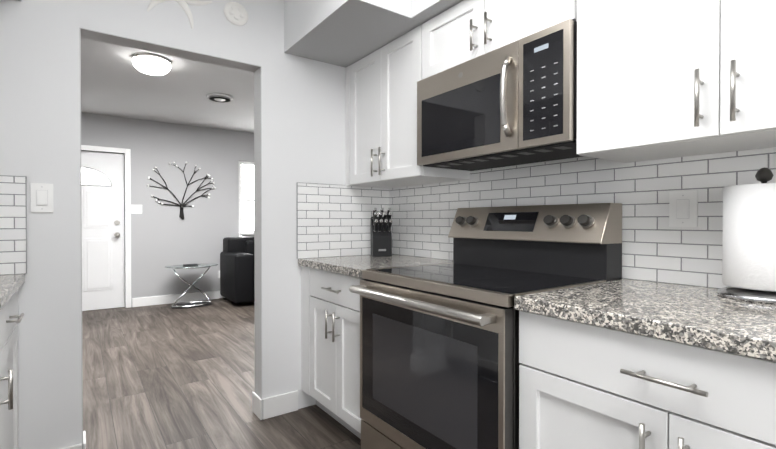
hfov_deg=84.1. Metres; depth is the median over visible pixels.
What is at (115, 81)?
ceiling
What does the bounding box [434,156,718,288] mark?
wall
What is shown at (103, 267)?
front door
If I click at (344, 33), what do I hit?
ceiling
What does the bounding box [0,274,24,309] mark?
countertop
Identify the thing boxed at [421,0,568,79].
upper cabinet
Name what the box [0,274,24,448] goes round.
base cabinet
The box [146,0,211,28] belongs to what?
artwork
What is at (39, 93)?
wall
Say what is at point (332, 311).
base cabinet
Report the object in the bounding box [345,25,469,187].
upper cabinet
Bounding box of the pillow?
[240,230,253,236]
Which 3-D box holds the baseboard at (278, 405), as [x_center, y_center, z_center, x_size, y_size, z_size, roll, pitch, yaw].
[-1.006,0.978,2.102,1.155,0.108,0.138,0,1,-36]
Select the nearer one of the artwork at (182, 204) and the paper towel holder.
the paper towel holder
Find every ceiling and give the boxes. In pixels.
[81,38,253,132]
[284,0,462,67]
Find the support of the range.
on the floor
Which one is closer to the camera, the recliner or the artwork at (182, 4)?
the artwork at (182, 4)
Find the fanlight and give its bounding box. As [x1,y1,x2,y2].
[81,166,111,185]
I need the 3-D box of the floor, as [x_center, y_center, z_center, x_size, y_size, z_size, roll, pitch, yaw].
[-0.529,1.059,2.149,6.800,0.055,8.430,0,1,-36]
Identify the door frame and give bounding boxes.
[79,27,261,448]
[81,145,130,307]
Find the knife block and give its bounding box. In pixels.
[371,208,392,256]
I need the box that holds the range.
[349,203,621,448]
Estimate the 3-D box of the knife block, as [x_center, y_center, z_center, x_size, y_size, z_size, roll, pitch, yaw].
[-0.038,0.044,2.556,0.112,0.288,0.218,0,0,-8]
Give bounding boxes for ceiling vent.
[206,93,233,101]
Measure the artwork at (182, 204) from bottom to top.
0.748 m
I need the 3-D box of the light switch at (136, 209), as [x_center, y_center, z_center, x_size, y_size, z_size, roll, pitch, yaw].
[-3.067,-0.188,5.248,0.118,0.108,0.018,0,1,-36]
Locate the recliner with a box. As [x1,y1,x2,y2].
[220,230,254,303]
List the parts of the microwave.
door, handle, panel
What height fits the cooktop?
0.014 m
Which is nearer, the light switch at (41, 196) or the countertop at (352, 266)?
the light switch at (41, 196)
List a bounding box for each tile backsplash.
[0,176,25,274]
[298,183,387,258]
[388,147,775,288]
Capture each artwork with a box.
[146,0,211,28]
[147,162,215,219]
[223,2,247,25]
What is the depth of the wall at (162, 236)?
5.51 m
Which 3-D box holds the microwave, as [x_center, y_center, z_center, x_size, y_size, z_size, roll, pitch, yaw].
[0.476,-0.460,1.755,0.400,0.390,0.758,0,1,-36]
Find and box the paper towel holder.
[717,167,775,303]
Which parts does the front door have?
front door hardware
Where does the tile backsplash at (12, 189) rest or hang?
attached to the wall
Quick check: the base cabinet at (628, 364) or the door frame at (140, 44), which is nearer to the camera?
the base cabinet at (628, 364)
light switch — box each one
[30,183,52,212]
[131,205,141,213]
[669,190,697,226]
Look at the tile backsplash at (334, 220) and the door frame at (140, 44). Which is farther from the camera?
the tile backsplash at (334, 220)
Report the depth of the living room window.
6.09 m
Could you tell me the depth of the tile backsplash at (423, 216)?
1.55 m
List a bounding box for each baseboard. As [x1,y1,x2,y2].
[60,390,297,448]
[132,290,224,306]
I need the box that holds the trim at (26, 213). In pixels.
[0,175,344,273]
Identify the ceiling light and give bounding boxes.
[131,53,171,74]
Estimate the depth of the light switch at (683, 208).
1.40 m
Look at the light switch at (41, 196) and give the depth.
1.74 m
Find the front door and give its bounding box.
[81,151,124,310]
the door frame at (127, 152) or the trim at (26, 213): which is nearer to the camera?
the trim at (26, 213)
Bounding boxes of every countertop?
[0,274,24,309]
[298,254,452,278]
[514,279,775,365]
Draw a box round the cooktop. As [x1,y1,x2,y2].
[376,263,599,293]
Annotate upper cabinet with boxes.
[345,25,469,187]
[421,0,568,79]
[569,0,775,162]
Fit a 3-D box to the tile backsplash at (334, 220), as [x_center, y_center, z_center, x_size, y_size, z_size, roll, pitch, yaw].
[-0.255,-0.022,2.560,0.608,0.420,0.008,0,1,-36]
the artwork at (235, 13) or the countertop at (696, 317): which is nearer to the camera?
the countertop at (696, 317)
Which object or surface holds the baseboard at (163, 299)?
attached to the wall at (162, 236)
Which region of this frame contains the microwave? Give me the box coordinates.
[417,19,582,170]
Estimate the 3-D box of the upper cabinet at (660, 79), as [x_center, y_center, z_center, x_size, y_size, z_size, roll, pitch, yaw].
[0.953,-0.570,1.157,0.327,0.700,0.761,0,1,-36]
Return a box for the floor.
[82,298,360,448]
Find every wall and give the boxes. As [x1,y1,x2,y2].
[0,0,344,448]
[81,112,253,307]
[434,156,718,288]
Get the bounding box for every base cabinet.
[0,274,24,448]
[306,270,361,438]
[519,314,775,448]
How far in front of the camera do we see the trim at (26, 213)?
1.71 m
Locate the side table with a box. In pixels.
[165,263,217,308]
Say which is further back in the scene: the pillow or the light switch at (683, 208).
the pillow
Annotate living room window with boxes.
[239,161,253,236]
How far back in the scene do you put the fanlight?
5.03 m

